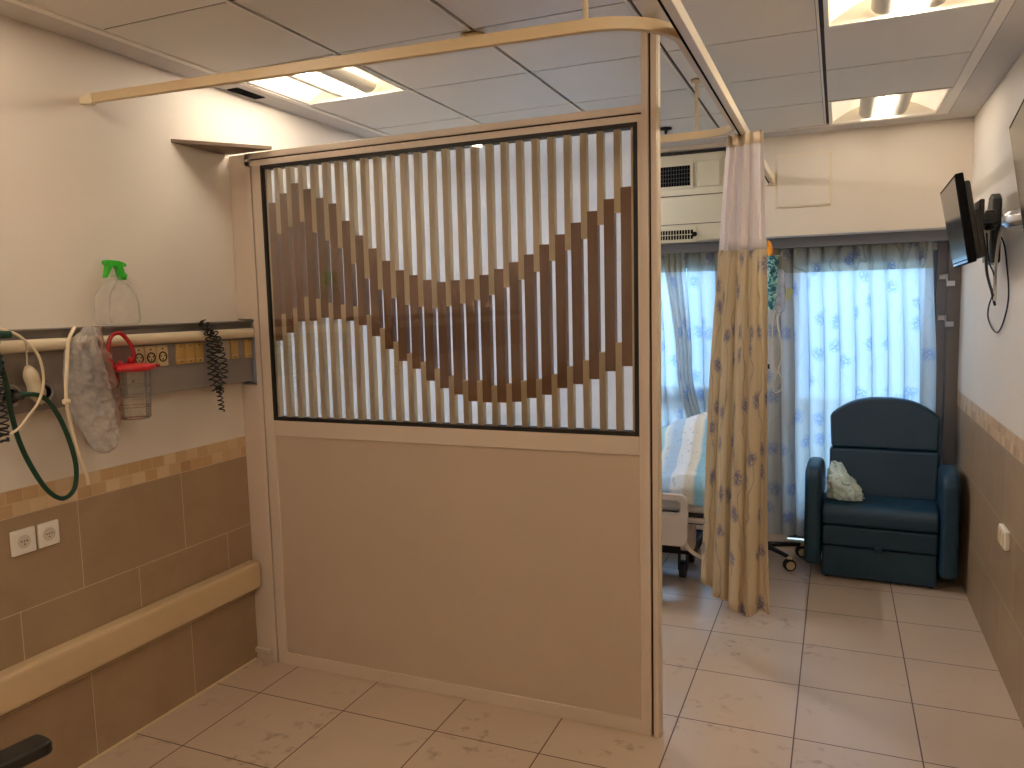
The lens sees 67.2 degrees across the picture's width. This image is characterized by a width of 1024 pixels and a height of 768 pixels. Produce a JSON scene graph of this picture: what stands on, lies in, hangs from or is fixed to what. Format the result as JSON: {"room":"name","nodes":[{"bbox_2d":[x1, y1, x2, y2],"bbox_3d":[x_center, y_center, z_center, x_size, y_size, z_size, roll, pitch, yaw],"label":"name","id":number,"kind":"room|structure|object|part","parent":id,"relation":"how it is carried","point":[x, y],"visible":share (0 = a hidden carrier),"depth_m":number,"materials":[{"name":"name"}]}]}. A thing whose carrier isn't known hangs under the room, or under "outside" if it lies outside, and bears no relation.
{"room":"hospital room","nodes":[
{"label":"hospital room","id":0,"kind":"room"},
{"bbox_2d":[0,15,366,767],"bbox_3d":[-1.728,0.001,2.821,0.120,2.930,7.870,1,6,23],"label":"wall","id":1,"kind":"structure","parent":0,"point":[165,512],"depth_m":3.06,"materials":[{"name":"paint"}]},
{"bbox_2d":[9,526,36,556],"bbox_3d":[-1.715,0.552,2.705,0.014,0.089,0.089,1,6,23],"label":"wall socket","id":2,"kind":"object","parent":1,"relation":"attached to","point":[22,541],"visible":1,"depth_m":2.70,"materials":[{"name":"white plastic"}]},
{"bbox_2d":[18,535,30,547],"bbox_3d":[-1.710,0.553,2.703,0.004,0.046,0.046,1,6,23],"label":"socket","id":3,"kind":"object","parent":2,"relation":"attached to","point":[24,541],"depth_m":2.70,"materials":[{"name":"beige plastic"}]},
{"bbox_2d":[36,519,59,548],"bbox_3d":[-1.678,0.542,2.791,0.014,0.088,0.081,1,6,23],"label":"wall socket","id":4,"kind":"object","parent":1,"relation":"attached to","point":[47,532],"visible":1,"depth_m":2.78,"materials":[{"name":"white plastic"}]},
{"bbox_2d":[0,320,256,415],"bbox_3d":[-1.921,0.024,2.086,0.097,0.298,3.529,1,6,23],"label":"rail","id":5,"kind":"object","parent":1,"relation":"attached to","point":[179,349],"visible":0.78,"depth_m":3.07,"materials":[{"name":"beige plastic"}]},
{"bbox_2d":[0,355,9,442],"bbox_3d":[-1.669,0.043,2.509,0.048,0.304,0.061,-6,7,-37],"label":"coiled cable","id":6,"kind":"object","parent":5,"relation":"hanging from","point":[1,356],"visible":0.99,"depth_m":2.51,"materials":[{"name":"black plastic"}]},
{"bbox_2d":[0,331,11,373],"bbox_3d":[-1.664,-0.103,2.502,0.048,0.138,0.073,1,6,23],"label":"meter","id":7,"kind":"object","parent":5,"relation":"attached to","point":[3,334],"visible":1,"depth_m":2.50,"materials":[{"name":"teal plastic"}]},
{"bbox_3d":[-1.656,-0.160,2.505,0.026,0.026,0.050,1,6,23],"label":"control knob","id":8,"kind":"part","parent":7,"relation":"part of","materials":[{"name":"green plastic"}]},
{"bbox_2d":[0,328,44,439],"bbox_3d":[-1.639,-0.006,2.543,0.022,0.384,0.193,2,7,28],"label":"tube","id":9,"kind":"object","parent":7,"relation":"attached to","point":[29,344],"visible":1,"depth_m":2.59,"materials":[{"name":"beige plastic"}]},
{"bbox_2d":[0,384,20,407],"bbox_3d":[-1.693,0.041,2.598,0.012,0.083,0.083,1,6,23],"label":"outlet","id":10,"kind":"object","parent":5,"relation":"attached to","point":[13,387],"depth_m":2.60,"materials":[{"name":"white plastic"}]},
{"bbox_2d":[15,332,45,403],"bbox_3d":[-1.652,-0.055,2.597,0.056,0.264,0.156,0,6,17],"label":"handset","id":11,"kind":"object","parent":5,"relation":"hanging from","point":[31,377],"visible":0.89,"depth_m":2.62,"materials":[{"name":"beige plastic"}]},
{"bbox_3d":[-1.647,-0.118,2.562,0.015,0.131,0.108,-1,6,3],"label":"handset cord","id":12,"kind":"part","parent":11,"relation":"part of","materials":[{"name":"beige plastic"}]},
{"bbox_2d":[0,353,78,500],"bbox_3d":[-1.627,0.154,2.662,0.067,0.550,0.283,1,6,23],"label":"hose","id":13,"kind":"object","parent":5,"relation":"hanging from","point":[10,396],"visible":0.98,"depth_m":2.65,"materials":[{"name":"rubber"}]},
{"bbox_2d":[41,380,53,403],"bbox_3d":[-1.647,0.029,2.706,0.012,0.083,0.083,1,6,23],"label":"outlet","id":14,"kind":"object","parent":5,"relation":"attached to","point":[49,384],"depth_m":2.72,"materials":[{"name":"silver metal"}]},
{"bbox_2d":[62,326,89,484],"bbox_3d":[-1.533,0.083,2.703,0.027,0.573,0.146,-2,6,-7],"label":"tube","id":15,"kind":"object","parent":5,"relation":"hanging from","point":[66,400],"visible":1,"depth_m":2.67,"materials":[{"name":"beige plastic"}]},
{"bbox_2d":[62,326,118,453],"bbox_3d":[-1.516,0.026,2.781,0.103,0.471,0.194,1,6,23],"label":"plastic bag","id":16,"kind":"object","parent":5,"relation":"hanging from","point":[73,407],"visible":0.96,"depth_m":2.80,"materials":[{"name":"clear plastic"}]},
{"bbox_2d":[87,326,99,344],"bbox_3d":[-1.550,-0.180,2.860,0.049,0.072,0.017,1,6,23],"label":"hook","id":17,"kind":"object","parent":5,"relation":"attached to","point":[89,330],"visible":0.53,"depth_m":2.85,"materials":[{"name":"metal"}]},
{"bbox_2d":[92,326,123,434],"bbox_3d":[-1.498,-0.010,2.873,0.074,0.415,0.099,1,6,23],"label":"plastic bag","id":18,"kind":"object","parent":17,"relation":"hanging from","point":[100,329],"visible":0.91,"depth_m":2.88,"materials":[{"name":"clear plastic"}]},
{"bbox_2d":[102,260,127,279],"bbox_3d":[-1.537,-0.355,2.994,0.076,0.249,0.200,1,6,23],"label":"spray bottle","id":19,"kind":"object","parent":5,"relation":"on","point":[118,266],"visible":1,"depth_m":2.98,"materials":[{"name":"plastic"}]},
{"bbox_3d":[-1.899,-0.066,2.066,0.045,0.044,3.528,1,6,23],"label":"white rail","id":20,"kind":"part","parent":5,"relation":"part of","materials":[{"name":"beige plastic"}]},
{"bbox_2d":[106,331,159,419],"bbox_3d":[-1.447,-0.036,2.961,0.181,0.338,0.173,-4,6,-25],"label":"jar","id":21,"kind":"object","parent":5,"relation":"attached to","point":[132,365],"visible":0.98,"depth_m":2.94,"materials":[{"name":"clear plastic"}]},
{"bbox_2d":[134,347,144,362],"bbox_3d":[-1.491,-0.105,3.075,0.010,0.086,0.056,1,6,23],"label":"power socket","id":22,"kind":"object","parent":5,"relation":"attached to","point":[140,351],"depth_m":3.08,"materials":[{"name":"plastic"}]},
{"bbox_2d":[144,346,156,363],"bbox_3d":[-1.468,-0.111,3.129,0.010,0.086,0.054,1,6,23],"label":"power socket","id":23,"kind":"object","parent":5,"relation":"attached to","point":[150,352],"depth_m":3.12,"materials":[{"name":"plastic"}]},
{"bbox_2d":[156,345,168,365],"bbox_3d":[-1.445,-0.117,3.183,0.010,0.086,0.056,1,6,23],"label":"power socket","id":24,"kind":"object","parent":5,"relation":"attached to","point":[162,351],"depth_m":3.18,"materials":[{"name":"plastic"}]},
{"bbox_3d":[-1.408,-0.127,3.271,0.010,0.086,0.049,1,6,23],"label":"blank plate","id":25,"kind":"part","parent":5,"relation":"part of","materials":[{"name":"plastic"}]},
{"bbox_3d":[-1.388,-0.132,3.319,0.010,0.086,0.049,1,6,23],"label":"blank plate","id":26,"kind":"part","parent":5,"relation":"part of","materials":[{"name":"plastic"}]},
{"bbox_3d":[-1.368,-0.138,3.366,0.010,0.086,0.048,1,6,23],"label":"blank plate","id":27,"kind":"part","parent":5,"relation":"part of","materials":[{"name":"plastic"}]},
{"bbox_2d":[199,319,227,411],"bbox_3d":[-1.303,-0.080,3.393,0.080,0.411,0.119,1,6,23],"label":"cable","id":28,"kind":"object","parent":5,"relation":"hanging from","point":[219,387],"visible":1,"depth_m":3.37,"materials":[{"name":"black plastic"}]},
{"bbox_2d":[213,341,229,360],"bbox_3d":[-1.315,-0.151,3.490,0.010,0.086,0.097,1,6,23],"label":"switch plate","id":29,"kind":"object","parent":5,"relation":"attached to","point":[226,344],"depth_m":3.50,"materials":[{"name":"plastic"}]},
{"bbox_3d":[-1.285,-0.160,3.562,0.010,0.086,0.048,1,6,23],"label":"blank plate","id":30,"kind":"part","parent":5,"relation":"part of","materials":[{"name":"plastic"}]},
{"bbox_3d":[-1.249,-0.169,3.646,0.010,0.086,0.048,1,6,23],"label":"blank plate","id":31,"kind":"part","parent":5,"relation":"part of","materials":[{"name":"plastic"}]},
{"bbox_2d":[0,560,260,715],"bbox_3d":[-2.039,1.133,1.897,0.063,0.134,4.064,1,6,23],"label":"bumper cover","id":32,"kind":"object","parent":1,"relation":"attached to","point":[25,681],"visible":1,"depth_m":3.02,"materials":[{"name":"beige plastic"}]},
{"bbox_2d":[78,658,256,767],"bbox_3d":[-2.190,1.602,1.634,0.006,0.006,4.770,1,6,23],"label":"baseboard","id":33,"kind":"structure","parent":1,"relation":"attached to","point":[236,670],"depth_m":3.28,"materials":[{"name":"beige plastic"}]},
{"bbox_2d":[171,139,271,154],"bbox_3d":[-1.266,-1.049,3.374,0.265,0.016,0.324,1,6,23],"label":"corner shelf","id":34,"kind":"object","parent":1,"relation":"attached to","point":[216,147],"visible":1,"depth_m":3.41,"materials":[{"name":"beige wood"}]},
{"bbox_2d":[0,0,1023,148],"bbox_3d":[-0.171,-1.374,2.009,3.573,0.305,7.870,1,6,23],"label":"ceiling","id":35,"kind":"structure","parent":0,"point":[777,60],"depth_m":3.15,"materials":[{"name":"paint"}]},
{"bbox_2d":[227,88,264,98],"bbox_3d":[-1.245,-1.359,3.614,0.062,0.006,0.185,1,6,23],"label":"ceiling vent","id":36,"kind":"object","parent":35,"relation":"in","point":[235,90],"visible":1,"depth_m":3.60,"materials":[{"name":"black metal"}]},
{"bbox_2d":[240,54,407,105],"bbox_3d":[-0.866,-1.415,3.473,0.569,0.116,0.580,1,6,23],"label":"ceiling light","id":37,"kind":"object","parent":35,"relation":"attached to","point":[342,84],"visible":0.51,"depth_m":3.62,"materials":[{"name":"white plastic"}]},
{"bbox_2d":[287,72,349,96],"bbox_3d":[-0.934,-1.387,3.505,0.104,0.036,0.536,1,6,23],"label":"tube","id":38,"kind":"object","parent":37,"relation":"on","point":[333,92],"depth_m":3.57,"materials":[{"name":"glass"}]},
{"bbox_2d":[316,68,376,92],"bbox_3d":[-0.796,-1.384,3.447,0.104,0.036,0.536,1,6,23],"label":"tube","id":39,"kind":"object","parent":37,"relation":"on","point":[360,84],"depth_m":3.54,"materials":[{"name":"glass"}]},
{"bbox_2d":[79,0,735,142],"bbox_3d":[-0.289,-1.205,3.191,2.201,0.276,1.662,1,6,23],"label":"track","id":40,"kind":"object","parent":35,"relation":"hanging from","point":[585,25],"visible":0.7,"depth_m":2.39,"materials":[{"name":"beige metal"}]},
{"bbox_3d":[0.201,-1.117,2.115,0.052,0.256,0.052,1,6,23],"label":"hanger rod","id":41,"kind":"part","parent":40,"relation":"part of","materials":[{"name":"beige metal"}]},
{"bbox_3d":[0.857,-1.281,3.577,0.052,0.256,0.052,1,6,23],"label":"hanger rod","id":42,"kind":"part","parent":40,"relation":"part of","materials":[{"name":"beige metal"}]},
{"bbox_2d":[461,31,484,36],"bbox_3d":[-0.144,-1.300,2.917,0.100,0.036,0.100,1,6,23],"label":"smoke detector","id":43,"kind":"object","parent":35,"relation":"attached to","point":[469,33],"visible":0.15,"depth_m":2.87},
{"bbox_2d":[660,127,671,134],"bbox_3d":[0.908,-1.483,4.545,0.072,0.051,0.072,1,6,23],"label":"sprinkler","id":44,"kind":"object","parent":35,"relation":"attached to","point":[665,129],"visible":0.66,"depth_m":4.53,"materials":[{"name":"black metal"}]},
{"bbox_2d":[657,0,774,185],"bbox_3d":[0.393,-1.080,1.929,0.050,0.301,6.459,1,6,23],"label":"track","id":45,"kind":"object","parent":35,"relation":"hanging from","point":[674,10],"visible":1,"depth_m":2.40,"materials":[{"name":"beige metal"}]},
{"bbox_2d":[700,130,768,616],"bbox_3d":[1.013,-0.027,3.607,0.116,2.218,0.410,-5,7,-33],"label":"privacy curtain","id":46,"kind":"object","parent":45,"relation":"hanging from","point":[734,564],"visible":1,"depth_m":3.55,"materials":[{"name":"beige fabric"}]},
{"bbox_3d":[1.031,-0.864,3.478,0.051,0.526,0.241,-6,8,-41],"label":"net panel","id":47,"kind":"part","parent":46,"relation":"part of","materials":[{"name":"white fabric"}]},
{"bbox_2d":[828,87,952,124],"bbox_3d":[2.024,-1.555,4.176,0.569,0.116,0.580,1,6,23],"label":"ceiling light","id":48,"kind":"object","parent":35,"relation":"attached to","point":[929,101],"visible":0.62,"depth_m":4.29,"materials":[{"name":"white plastic"}]},
{"bbox_2d":[859,97,880,117],"bbox_3d":[1.955,-1.526,4.208,0.104,0.036,0.536,1,6,23],"label":"bulb","id":49,"kind":"object","parent":48,"relation":"on","point":[869,107],"depth_m":4.25,"materials":[{"name":"glass"}]},
{"bbox_2d":[887,93,912,114],"bbox_3d":[2.094,-1.524,4.149,0.104,0.036,0.536,1,6,23],"label":"bulb","id":50,"kind":"object","parent":48,"relation":"on","point":[899,104],"depth_m":4.20,"materials":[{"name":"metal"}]},
{"bbox_2d":[823,0,999,28],"bbox_3d":[1.335,-1.373,2.547,0.569,0.116,0.580,1,6,23],"label":"ceiling light","id":51,"kind":"object","parent":35,"relation":"attached to","point":[837,13],"visible":1,"depth_m":2.80,"materials":[{"name":"white plastic"}]},
{"bbox_2d":[871,0,901,14],"bbox_3d":[1.267,-1.345,2.579,0.104,0.036,0.536,1,6,23],"label":"bulb","id":52,"kind":"object","parent":51,"relation":"on","point":[878,7],"depth_m":2.78,"materials":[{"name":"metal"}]},
{"bbox_2d":[916,0,945,7],"bbox_3d":[1.405,-1.342,2.521,0.104,0.036,0.536,1,6,23],"label":"bulb","id":53,"kind":"object","parent":51,"relation":"on","point":[919,3],"depth_m":2.75,"materials":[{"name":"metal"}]},
{"bbox_2d":[82,537,1023,767],"bbox_3d":[-0.102,1.528,2.304,3.573,0.080,7.870,1,6,23],"label":"floor","id":54,"kind":"structure","parent":0,"point":[839,672],"depth_m":3.27,"materials":[{"name":"tile"}]},
{"bbox_2d":[0,734,52,767],"bbox_3d":[-1.521,1.094,1.806,0.649,0.950,0.614,1,6,23],"label":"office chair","id":55,"kind":"object","parent":54,"relation":"on","point":[31,749],"visible":1,"depth_m":1.85,"materials":[{"name":"black plastic"}]},
{"bbox_2d":[244,18,662,737],"bbox_3d":[-0.317,0.022,3.297,1.908,2.725,0.058,1,6,23],"label":"wall","id":56,"kind":"structure","parent":54,"relation":"on","point":[457,331],"depth_m":3.23,"materials":[{"name":"beige laminate"}]},
{"bbox_2d":[229,155,272,660],"bbox_3d":[-1.239,0.149,3.710,0.099,2.433,0.072,1,6,23],"label":"trim","id":57,"kind":"structure","parent":56,"relation":"attached to","point":[236,163],"depth_m":3.70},
{"bbox_3d":[-1.179,0.152,3.680,0.028,2.430,0.052,1,6,23],"label":"post","id":58,"kind":"part","parent":56,"relation":"part of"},
{"bbox_3d":[-0.329,-0.397,3.236,1.713,1.140,0.004,1,6,23],"label":"glass pane","id":59,"kind":"part","parent":56,"relation":"part of","materials":[{"name":"clear glass"}]},
{"bbox_3d":[-0.368,-1.013,3.207,1.849,0.060,0.052,1,6,23],"label":"rail","id":60,"kind":"part","parent":56,"relation":"part of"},
{"bbox_3d":[-0.306,0.220,3.318,1.745,0.073,0.052,1,6,23],"label":"rail","id":61,"kind":"part","parent":56,"relation":"part of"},
{"bbox_3d":[-0.292,0.788,3.376,1.745,1.069,0.034,1,6,23],"label":"panel","id":62,"kind":"part","parent":56,"relation":"part of","materials":[{"name":"beige laminate"}]},
{"bbox_3d":[-0.279,1.348,3.433,1.745,0.058,0.052,1,6,23],"label":"rail","id":63,"kind":"part","parent":56,"relation":"part of","materials":[{"name":"beige wood"}]},
{"bbox_3d":[0.533,0.038,2.939,0.057,2.725,0.058,1,6,23],"label":"post","id":64,"kind":"part","parent":56,"relation":"part of","materials":[{"name":"beige metal"}]},
{"bbox_2d":[662,493,703,577],"bbox_3d":[0.437,0.667,5.066,2.060,1.050,0.915,1,6,23],"label":"hospital bed","id":65,"kind":"object","parent":54,"relation":"on","point":[680,535],"visible":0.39,"depth_m":4.41,"materials":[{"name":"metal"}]},
{"bbox_3d":[0.632,0.768,4.515,0.790,0.300,0.035,1,6,23],"label":"rail","id":66,"kind":"part","parent":65,"relation":"part of","materials":[{"name":"beige plastic"}]},
{"bbox_3d":[0.487,0.881,5.169,1.530,0.280,0.360,1,6,23],"label":"frame","id":67,"kind":"part","parent":65,"relation":"part of","materials":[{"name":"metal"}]},
{"bbox_3d":[0.462,0.627,5.098,1.960,0.120,0.828,1,6,23],"label":"mattress","id":68,"kind":"part","parent":65,"relation":"part of","materials":[{"name":"beige fabric"}]},
{"bbox_3d":[0.469,0.725,5.106,1.990,0.065,0.788,1,6,23],"label":"bed frame","id":69,"kind":"part","parent":65,"relation":"part of","materials":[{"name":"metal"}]},
{"bbox_2d":[662,411,707,505],"bbox_3d":[0.629,0.402,4.994,1.503,0.472,0.887,1,6,23],"label":"blanket","id":70,"kind":"object","parent":65,"relation":"on","point":[683,440],"visible":0.2,"depth_m":4.57,"materials":[{"name":"fabric"}]},
{"bbox_3d":[1.108,0.929,4.491,0.218,0.195,0.045,1,6,23],"label":"bed lever","id":71,"kind":"part","parent":65,"relation":"part of","materials":[{"name":"white plastic"}]},
{"bbox_2d":[767,252,803,570],"bbox_3d":[1.630,0.159,5.015,0.573,2.009,0.497,1,6,23],"label":"stand","id":72,"kind":"object","parent":54,"relation":"on","point":[789,564],"visible":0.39,"depth_m":5.02,"materials":[{"name":"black metal"}]},
{"bbox_2d":[767,241,773,255],"bbox_3d":[1.609,-0.847,4.813,0.046,0.093,0.051,1,6,23],"label":"pouch","id":73,"kind":"object","parent":72,"relation":"hanging from","point":[770,251],"visible":0.87,"depth_m":4.79,"materials":[{"name":"plastic"}]},
{"bbox_2d":[767,256,778,309],"bbox_3d":[1.629,-0.632,4.829,0.077,0.335,0.051,1,6,23],"label":"bag","id":74,"kind":"object","parent":72,"relation":"hanging from","point":[772,261],"visible":0.91,"depth_m":4.81,"materials":[{"name":"green fabric"}]},
{"bbox_3d":[1.707,1.075,4.996,0.036,0.042,0.251,-3,6,-20],"label":"leg","id":75,"kind":"part","parent":72,"relation":"part of","materials":[{"name":"black plastic"}]},
{"bbox_2d":[775,269,785,312],"bbox_3d":[1.683,-0.585,4.844,0.055,0.275,0.071,-7,8,-43],"label":"bag","id":76,"kind":"object","parent":72,"relation":"hanging from","point":[782,271],"visible":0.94,"depth_m":4.84,"materials":[{"name":"plastic"}]},
{"bbox_2d":[772,308,783,393],"bbox_3d":[1.683,-0.210,4.880,0.075,0.542,0.020,1,6,23],"label":"tube","id":77,"kind":"object","parent":76,"relation":"hanging from","point":[778,371],"visible":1,"depth_m":4.88,"materials":[{"name":"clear plastic"}]},
{"bbox_2d":[782,287,794,299],"bbox_3d":[1.729,-0.566,4.827,0.077,0.085,0.002,1,6,23],"label":"paper tag","id":78,"kind":"object","parent":76,"relation":"attached to","point":[787,294],"visible":1,"depth_m":4.83,"materials":[{"name":"yellow paper"}]},
{"bbox_3d":[1.789,1.060,5.117,0.251,0.042,0.036,-2,6,-2],"label":"leg","id":79,"kind":"part","parent":72,"relation":"part of","materials":[{"name":"black plastic"}]},
{"bbox_2d":[804,397,960,587],"bbox_3d":[2.268,0.642,4.759,0.825,1.075,0.547,1,6,25],"label":"recliner","id":80,"kind":"object","parent":54,"relation":"on","point":[905,526],"visible":0.98,"depth_m":4.69,"materials":[{"name":"blue leather"}]},
{"bbox_3d":[1.935,0.774,4.917,0.093,0.616,0.520,1,6,25],"label":"armrest","id":81,"kind":"part","parent":80,"relation":"part of","materials":[{"name":"leather"}]},
{"bbox_2d":[826,461,864,500],"bbox_3d":[2.058,0.590,4.748,0.222,0.236,0.185,1,6,23],"label":"pillow","id":82,"kind":"object","parent":80,"relation":"on","point":[840,485],"visible":1,"depth_m":4.71,"materials":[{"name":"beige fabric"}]},
{"bbox_3d":[2.196,1.086,4.628,0.623,0.193,0.030,1,6,25],"label":"drawer","id":83,"kind":"part","parent":80,"relation":"part of","materials":[{"name":"leather"}]},
{"bbox_3d":[2.249,0.909,4.731,0.631,0.125,0.335,1,6,25],"label":"footrest panel","id":84,"kind":"part","parent":80,"relation":"part of","materials":[{"name":"leather"}]},
{"bbox_2d":[821,492,939,532],"bbox_3d":[2.246,0.775,4.718,0.635,0.129,0.374,1,6,25],"label":"seat cushion","id":85,"kind":"object","parent":80,"relation":"on","point":[880,512],"depth_m":4.60,"materials":[{"name":"teal leather"}]},
{"bbox_3d":[2.341,0.559,4.866,0.625,0.295,0.153,1,6,25],"label":"backrest","id":86,"kind":"part","parent":80,"relation":"part of","materials":[{"name":"leather"}]},
{"bbox_3d":[2.359,0.245,4.889,0.628,0.317,0.154,1,6,25],"label":"backrest","id":87,"kind":"part","parent":80,"relation":"part of","materials":[{"name":"leather"}]},
{"bbox_3d":[2.597,0.790,4.604,0.093,0.616,0.520,1,6,25],"label":"armrest","id":88,"kind":"part","parent":80,"relation":"part of","materials":[{"name":"leather"}]},
{"bbox_2d":[660,117,973,241],"bbox_3d":[1.240,-1.338,5.362,3.333,0.720,0.540,1,6,23],"label":"wall","id":89,"kind":"structure","parent":0,"point":[891,178],"depth_m":4.67,"materials":[{"name":"beige paint"}]},
{"bbox_2d":[660,147,725,244],"bbox_3d":[0.896,-1.258,5.325,1.174,0.605,0.210,1,6,23],"label":"air conditioner","id":90,"kind":"object","parent":89,"relation":"attached to","point":[692,181],"visible":0.41,"depth_m":5.11,"materials":[{"name":"plastic"}]},
{"bbox_2d":[660,162,692,190],"bbox_3d":[0.931,-1.385,5.199,0.575,0.170,0.008,1,6,23],"label":"grille","id":91,"kind":"object","parent":90,"relation":"attached to","point":[675,176],"depth_m":5.12,"materials":[{"name":"metal"}]},
{"bbox_2d":[661,226,695,242],"bbox_3d":[0.949,-1.002,5.234,0.595,0.100,0.008,1,6,23],"label":"grille","id":92,"kind":"object","parent":90,"relation":"attached to","point":[669,234],"depth_m":5.16,"materials":[{"name":"plastic"}]},
{"bbox_3d":[1.288,-1.380,5.049,0.146,0.165,0.008,1,6,23],"label":"access panel","id":93,"kind":"part","parent":90,"relation":"part of","materials":[{"name":"plastic"}]},
{"bbox_2d":[775,151,831,208],"bbox_3d":[1.820,-1.274,4.821,0.325,0.329,0.014,1,6,23],"label":"hatch","id":94,"kind":"object","parent":89,"relation":"attached to","point":[804,179],"visible":1,"depth_m":4.82,"materials":[{"name":"beige plastic"}]},
{"bbox_2d":[696,242,937,541],"bbox_3d":[1.338,0.052,5.661,3.332,2.110,0.200,1,6,23],"label":"wall","id":95,"kind":"structure","parent":0,"point":[771,537],"depth_m":5.44,"materials":[{"name":"beige paint"}]},
{"bbox_2d":[661,229,948,254],"bbox_3d":[1.243,-0.946,5.388,3.333,0.065,0.170,1,6,23],"label":"trim","id":96,"kind":"structure","parent":95,"relation":"attached to","point":[933,236],"depth_m":4.95,"materials":[{"name":"grey metal"}]},
{"bbox_2d":[784,242,961,543],"bbox_3d":[2.369,0.112,5.134,1.029,2.048,0.145,1,6,23],"label":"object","id":97,"kind":"structure","parent":95,"relation":"in","point":[947,278],"depth_m":4.88,"materials":[{"name":"grey metal"}]},
{"bbox_2d":[955,52,1023,727],"bbox_3d":[1.454,0.061,1.482,0.120,2.930,7.870,1,6,23],"label":"wall","id":98,"kind":"structure","parent":0,"point":[989,443],"depth_m":3.71,"materials":[{"name":"paint"}]},
{"bbox_2d":[974,193,1001,264],"bbox_3d":[2.188,-0.724,3.551,0.122,0.338,0.563,2,7,30],"label":"mount","id":99,"kind":"object","parent":98,"relation":"attached to","point":[991,219],"visible":0.73,"depth_m":3.64,"materials":[{"name":"black metal"}]},
{"bbox_2d":[940,172,986,267],"bbox_3d":[1.984,-0.703,3.376,0.151,0.366,0.672,1,6,24],"label":"television","id":100,"kind":"object","parent":99,"relation":"attached to","point":[964,226],"visible":1,"depth_m":3.15,"materials":[{"name":"black plastic"}]},
{"bbox_3d":[1.975,-0.531,3.400,0.004,0.013,0.644,1,6,25],"label":"trim","id":101,"kind":"part","parent":100,"relation":"part of","materials":[{"name":"silver metal"}]},
{"bbox_2d":[984,254,995,305],"bbox_3d":[2.146,-0.463,3.462,0.019,0.230,0.520,3,7,36],"label":"cable","id":102,"kind":"object","parent":100,"relation":"attached to","point":[985,257],"visible":1,"depth_m":3.41,"materials":[{"name":"black rubber"}]},
{"bbox_3d":[2.166,-0.742,3.530,0.106,0.160,0.505,1,6,26],"label":"mount arm","id":103,"kind":"part","parent":99,"relation":"part of","materials":[{"name":"black plastic"}]},
{"bbox_3d":[2.320,-0.743,3.711,0.039,0.338,0.150,1,6,23],"label":"wall plate","id":104,"kind":"part","parent":99,"relation":"part of","materials":[{"name":"black plastic"}]},
{"bbox_2d":[986,229,1009,332],"bbox_3d":[2.246,-0.493,3.643,0.103,0.506,0.524,1,6,23],"label":"cable","id":105,"kind":"object","parent":99,"relation":"hanging from","point":[995,230],"visible":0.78,"depth_m":3.48,"materials":[{"name":"black rubber"}]},
{"bbox_2d":[997,523,1009,550],"bbox_3d":[2.173,0.676,3.408,0.026,0.085,0.150,1,6,23],"label":"wall switch","id":106,"kind":"object","parent":98,"relation":"attached to","point":[1003,537],"visible":1,"depth_m":3.36,"materials":[{"name":"white plastic"}]},
{"bbox_2d":[1001,209,1022,228],"bbox_3d":[1.648,-0.511,2.332,0.250,0.057,0.455,1,6,23],"label":"television mount","id":107,"kind":"object","parent":98,"relation":"attached to","point":[1012,219],"visible":0.91,"depth_m":2.42,"materials":[{"name":"silver metal"}]},
{"bbox_2d":[993,206,1019,300],"bbox_3d":[2.002,-0.513,3.042,0.034,0.376,1.263,1,6,24],"label":"cable","id":108,"kind":"object","parent":107,"relation":"attached to","point":[1017,207],"visible":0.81,"depth_m":3.53,"materials":[{"name":"beige plastic"}]},
{"bbox_2d":[1009,99,1023,229],"bbox_3d":[1.313,-0.503,1.867,0.146,0.380,0.658,2,7,28],"label":"television","id":109,"kind":"object","parent":107,"relation":"attached to","point":[1016,129],"visible":1,"depth_m":2.05,"materials":[{"name":"black plastic"}]},
{"bbox_3d":[1.193,-0.928,5.395,3.217,0.016,0.024,1,6,23],"label":"rail","id":110,"kind":"object","parent":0,"visible":0},
{"bbox_2d":[661,255,685,426],"bbox_3d":[0.959,-0.153,5.580,0.800,1.552,0.068,1,6,23],"label":"window curtain","id":111,"kind":"object","parent":110,"relation":"hanging from","point":[672,409],"visible":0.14,"depth_m":5.49,"materials":[{"name":"white fabric"}]},
{"bbox_2d":[664,253,700,417],"bbox_3d":[1.232,-0.141,5.401,0.334,1.552,0.068,1,6,23],"label":"window curtain","id":112,"kind":"object","parent":110,"relation":"hanging from","point":[675,264],"visible":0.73,"depth_m":5.38,"materials":[{"name":"fabric"}]},
{"bbox_2d":[686,252,717,412],"bbox_3d":[1.451,-0.144,5.373,0.476,1.552,0.068,1,6,23],"label":"window curtain","id":113,"kind":"object","parent":110,"relation":"hanging from","point":[701,268],"visible":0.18,"depth_m":5.38,"materials":[{"name":"blue fabric"}]},
{"bbox_2d":[767,242,935,536],"bbox_3d":[2.217,0.070,5.073,1.086,1.952,0.068,1,6,23],"label":"window curtain","id":114,"kind":"object","parent":110,"relation":"hanging from","point":[858,321],"visible":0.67,"depth_m":5.05,"materials":[{"name":"white fabric"}]}
]}

